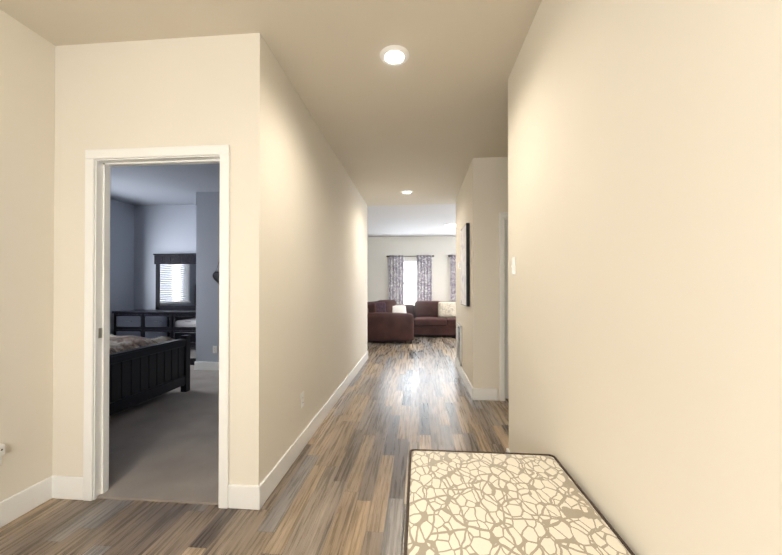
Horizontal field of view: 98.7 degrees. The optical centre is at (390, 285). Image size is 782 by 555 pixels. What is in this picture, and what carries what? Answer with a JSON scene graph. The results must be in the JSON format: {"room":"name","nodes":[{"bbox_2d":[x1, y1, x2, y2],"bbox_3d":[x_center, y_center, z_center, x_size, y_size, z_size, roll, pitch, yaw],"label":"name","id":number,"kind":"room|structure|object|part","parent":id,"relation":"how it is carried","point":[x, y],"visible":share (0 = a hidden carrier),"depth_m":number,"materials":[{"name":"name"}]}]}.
{"room":"home entry hallway","nodes":[
{"label":"home entry hallway","id":0,"kind":"room"},
{"bbox_2d":[0,9,54,501],"bbox_3d":[-2.258,-0.104,0.208,0.120,2.740,3.685,0,0,5],"label":"wall","id":1,"kind":"structure","parent":0,"point":[27,108],"depth_m":1.90,"materials":[{"name":"beige paint"}]},
{"bbox_2d":[0,443,4,464],"bbox_3d":[-2.052,0.891,1.747,0.038,0.115,0.070,0,0,5],"label":"left electrical outlet plug-in in the foyer","id":2,"kind":"object","parent":1,"relation":"attached to","point":[2,449],"visible":0.98,"depth_m":1.76,"materials":[{"name":"white plastic"}]},
{"bbox_2d":[0,475,52,527],"bbox_3d":[-2.191,1.198,0.194,0.014,0.135,3.685,0,0,5],"label":"baseboard","id":3,"kind":"structure","parent":1,"relation":"attached to","point":[19,504],"depth_m":1.88,"materials":[{"name":"white wood"}]},
{"bbox_2d":[110,199,133,334],"bbox_3d":[-4.679,-0.064,5.903,0.120,2.740,0.940,0,0,5],"label":"wall","id":4,"kind":"structure","parent":0,"point":[121,256],"depth_m":5.77,"materials":[{"name":"blue paint"}]},
{"bbox_2d":[52,33,249,484],"bbox_3d":[-1.431,-0.091,2.010,1.233,2.740,0.042,0,0,5],"label":"wall","id":5,"kind":"structure","parent":0,"point":[74,97],"depth_m":2.00,"materials":[{"name":"beige paint"}]},
{"bbox_2d":[52,475,82,499],"bbox_3d":[-1.939,1.211,2.014,0.218,0.135,0.014,0,0,5],"label":"baseboard","id":6,"kind":"structure","parent":5,"relation":"attached to","point":[67,487],"depth_m":2.01,"materials":[{"name":"white wood"}]},
{"bbox_2d":[83,145,229,508],"bbox_3d":[-1.378,0.233,2.018,0.900,2.092,0.107,0,0,5],"label":"door frame","id":7,"kind":"structure","parent":5,"relation":"attached to","point":[99,163],"depth_m":2.00,"materials":[{"name":"white wood"}]},
{"bbox_2d":[98,328,101,337],"bbox_3d":[-1.765,0.289,2.040,0.002,0.060,0.024,0,0,5],"label":"strike plate","id":8,"kind":"structure","parent":7,"relation":"attached to","point":[99,332],"depth_m":2.04,"materials":[{"name":"grey metal"}]},
{"bbox_2d":[228,484,260,509],"bbox_3d":[-0.839,1.210,1.924,0.189,0.135,0.014,0,0,5],"label":"baseboard","id":9,"kind":"structure","parent":5,"relation":"attached to","point":[242,496],"depth_m":1.92,"materials":[{"name":"white wood"}]},
{"bbox_2d":[97,365,218,504],"bbox_3d":[-2.789,1.338,4.156,4.173,0.112,4.093,0,0,5],"label":"floor","id":10,"kind":"structure","parent":0,"point":[175,460],"depth_m":2.64,"materials":[{"name":"beige carpet"}]},
{"bbox_2d":[109,334,190,415],"bbox_3d":[-3.644,0.614,3.440,2.266,1.350,1.562,0,0,5],"label":"bed","id":11,"kind":"object","parent":10,"relation":"on","point":[142,369],"visible":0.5,"depth_m":3.50,"materials":[{"name":"black paint"}]},
{"bbox_2d":[110,334,174,352],"bbox_3d":[-3.014,0.604,3.389,0.850,0.134,1.390,0,0,5],"label":"fur throw","id":12,"kind":"object","parent":11,"relation":"on","point":[129,342],"depth_m":3.55,"materials":[{"name":"beige fur"}]},
{"bbox_2d":[112,309,195,364],"bbox_3d":[-3.783,0.692,5.690,1.610,1.225,0.477,0,0,5],"label":"dresser","id":13,"kind":"object","parent":10,"relation":"on","point":[172,324],"visible":0.4,"depth_m":5.48,"materials":[{"name":"black paint"}]},
{"bbox_2d":[153,253,195,309],"bbox_3d":[-3.603,-0.068,5.882,1.160,0.983,0.065,0,0,5],"label":"dresser mirror","id":14,"kind":"object","parent":13,"relation":"attached to","point":[175,281],"visible":0.6,"depth_m":5.89,"materials":[{"name":"black paint"}]},
{"bbox_2d":[134,205,195,309],"bbox_3d":[-3.763,-0.063,6.069,1.680,2.740,0.220,0,0,5],"label":"wall","id":15,"kind":"structure","parent":0,"point":[164,229],"depth_m":6.00,"materials":[{"name":"blue paint"}]},
{"bbox_2d":[196,192,219,361],"bbox_3d":[-1.743,-0.067,5.536,2.433,2.740,0.950,0,0,5],"label":"wall","id":16,"kind":"structure","parent":0,"point":[207,264],"depth_m":5.15,"materials":[{"name":"blue paint"}]},
{"bbox_2d":[194,362,218,369],"bbox_3d":[-1.819,1.232,5.050,2.387,0.135,0.014,0,0,5],"label":"baseboard","id":17,"kind":"structure","parent":16,"relation":"attached to","point":[206,365],"depth_m":5.12,"materials":[{"name":"white wood"}]},
{"bbox_2d":[213,263,218,283],"bbox_3d":[-2.596,-0.205,5.122,0.250,0.437,0.018,0,0,5],"label":"mirror","id":18,"kind":"object","parent":16,"relation":"attached to","point":[215,276],"visible":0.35,"depth_m":5.12,"materials":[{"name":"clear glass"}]},
{"bbox_2d":[0,335,508,554],"bbox_3d":[0.733,1.342,3.873,8.240,0.100,11.740,0,0,5],"label":"floor","id":19,"kind":"structure","parent":0,"point":[340,488],"depth_m":2.04,"materials":[{"name":"brown wood"}]},
{"bbox_2d":[367,300,455,343],"bbox_3d":[1.312,0.842,8.485,4.119,0.965,1.960,0,0,5],"label":"sofa","id":20,"kind":"object","parent":19,"relation":"on","point":[390,321],"visible":0.65,"depth_m":8.31,"materials":[{"name":"fabric"}]},
{"bbox_2d":[403,449,634,554],"bbox_3d":[0.358,1.007,0.906,0.663,0.527,1.288,0,0,5],"label":"bench","id":21,"kind":"object","parent":19,"relation":"on","point":[458,502],"visible":1,"depth_m":1.13,"materials":[{"name":"fabric"}]},
{"bbox_2d":[0,0,541,236],"bbox_3d":[-0.014,-1.497,3.954,9.740,0.101,11.740,0,0,5],"label":"ceiling","id":22,"kind":"structure","parent":0,"point":[426,122],"depth_m":2.32,"materials":[{"name":"beige paint"}]},
{"bbox_2d":[380,45,408,65],"bbox_3d":[0.022,-1.455,2.135,0.190,0.012,0.190,0,0,5],"label":"recessed light","id":23,"kind":"object","parent":22,"relation":"in","point":[394,55],"visible":1,"depth_m":2.12,"materials":[{"name":"white"}]},
{"bbox_2d":[401,190,412,193],"bbox_3d":[0.245,-1.433,5.157,0.190,0.012,0.190,0,0,5],"label":"recessed light","id":24,"kind":"object","parent":22,"relation":"in","point":[407,191],"visible":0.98,"depth_m":5.12,"materials":[{"name":"white"}]},
{"bbox_2d":[444,223,455,227],"bbox_3d":[1.406,-1.376,7.800,0.340,0.090,0.340,0,0,5],"label":"flush-mount ceiling light","id":25,"kind":"object","parent":22,"relation":"attached to","point":[450,225],"visible":0.96,"depth_m":7.70,"materials":[{"name":"white glass"}]},
{"bbox_2d":[249,33,366,484],"bbox_3d":[-0.620,-0.078,3.982,0.060,2.740,4.105,0,0,5],"label":"wall","id":26,"kind":"structure","parent":0,"point":[307,270],"depth_m":2.46,"materials":[{"name":"beige paint"}]},
{"bbox_2d":[300,391,303,407],"bbox_3d":[-0.695,0.898,2.639,0.010,0.114,0.070,0,0,5],"label":"outlet","id":27,"kind":"object","parent":26,"relation":"attached to","point":[301,399],"visible":1,"depth_m":2.63,"materials":[{"name":"white plastic"}]},
{"bbox_2d":[258,351,367,509],"bbox_3d":[-0.584,1.225,3.962,0.014,0.135,4.119,0,0,5],"label":"baseboard","id":28,"kind":"structure","parent":26,"relation":"attached to","point":[269,483],"depth_m":2.55,"materials":[{"name":"white wood"}]},
{"bbox_2d":[367,236,455,301],"bbox_3d":[-0.445,-0.037,9.809,4.680,2.740,0.120,0,0,5],"label":"wall","id":29,"kind":"structure","parent":0,"point":[380,250],"depth_m":9.68,"materials":[{"name":"beige paint"}]},
{"bbox_2d":[404,259,416,304],"bbox_3d":[0.581,-0.057,9.720,0.900,1.420,0.130,0,0,5],"label":"living room window","id":30,"kind":"structure","parent":29,"relation":"in","point":[410,283],"depth_m":9.71,"materials":[{"name":"white glass"}]},
{"bbox_2d":[387,255,433,303],"bbox_3d":[0.552,0.217,9.617,1.360,2.170,0.096,0,0,5],"label":"curtain","id":31,"kind":"object","parent":29,"relation":"hanging from","point":[396,278],"visible":0.69,"depth_m":9.60,"materials":[{"name":"grey fabric"}]},
{"bbox_2d":[455,164,472,399],"bbox_3d":[1.042,-0.073,4.689,0.164,2.740,1.810,0,0,5],"label":"wall","id":32,"kind":"structure","parent":0,"point":[463,218],"depth_m":4.34,"materials":[{"name":"beige paint"}]},
{"bbox_2d":[456,322,461,365],"bbox_3d":[1.021,0.865,5.047,0.024,0.570,0.520,0,0,5],"label":"return air vent","id":33,"kind":"object","parent":32,"relation":"attached to","point":[459,342],"visible":1,"depth_m":5.04,"materials":[{"name":"white metal"}]},
{"bbox_3d":[0.952,-0.250,4.328,0.043,1.010,0.540,0,0,5],"label":"canvas picture in the hall","id":34,"kind":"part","parent":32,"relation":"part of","materials":[{"name":"white fabric"}]},
{"bbox_2d":[471,157,507,400],"bbox_3d":[1.520,-0.079,3.816,1.171,2.740,0.120,0,0,5],"label":"wall","id":35,"kind":"structure","parent":0,"point":[486,191],"depth_m":3.79,"materials":[{"name":"beige paint"}]},
{"bbox_2d":[472,388,497,400],"bbox_3d":[1.056,1.224,3.778,0.280,0.135,0.014,0,0,5],"label":"baseboard","id":36,"kind":"structure","parent":35,"relation":"attached to","point":[488,394],"depth_m":3.77,"materials":[{"name":"white wood"}]},
{"bbox_2d":[499,212,507,400],"bbox_3d":[1.684,0.235,3.794,0.924,2.112,0.142,0,0,5],"label":"door frame","id":37,"kind":"structure","parent":35,"relation":"attached to","point":[503,216],"depth_m":3.76,"materials":[{"name":"white wood"}]},
{"bbox_2d":[505,219,508,398],"bbox_3d":[1.681,0.262,3.758,0.794,2.037,0.125,0,0,5],"label":"door","id":38,"kind":"structure","parent":35,"relation":"in","point":[506,322],"depth_m":3.81,"materials":[{"name":"white wood"}]},
{"bbox_2d":[508,0,781,554],"bbox_3d":[0.719,-0.104,0.245,0.133,2.740,4.247,0,0,5],"label":"wall","id":39,"kind":"structure","parent":0,"point":[645,250],"depth_m":0.90,"materials":[{"name":"beige paint"}]},
{"bbox_2d":[511,257,515,274],"bbox_3d":[0.805,-0.130,2.222,0.018,0.114,0.070,0,0,5],"label":"light switch","id":40,"kind":"object","parent":39,"relation":"attached to","point":[513,266],"visible":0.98,"depth_m":2.21,"materials":[{"name":"white plastic"}]},
{"bbox_3d":[2.335,-1.088,9.588,0.900,0.640,0.120,0,0,5],"label":"wall","id":41,"kind":"structure","parent":0,"visible":0},
{"bbox_2d":[448,255,455,300],"bbox_3d":[2.321,0.216,9.472,1.410,2.170,0.096,0,0,5],"label":"curtain","id":42,"kind":"object","parent":41,"relation":"hanging from","point":[452,277],"visible":0.21,"depth_m":9.51,"materials":[{"name":"grey fabric"}]},
{"label":"outside","id":43,"kind":"structure","parent":0,"visible":0},
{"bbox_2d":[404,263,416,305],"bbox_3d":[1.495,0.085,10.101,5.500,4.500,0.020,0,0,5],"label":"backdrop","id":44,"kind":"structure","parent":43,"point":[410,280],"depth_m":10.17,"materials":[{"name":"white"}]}
]}

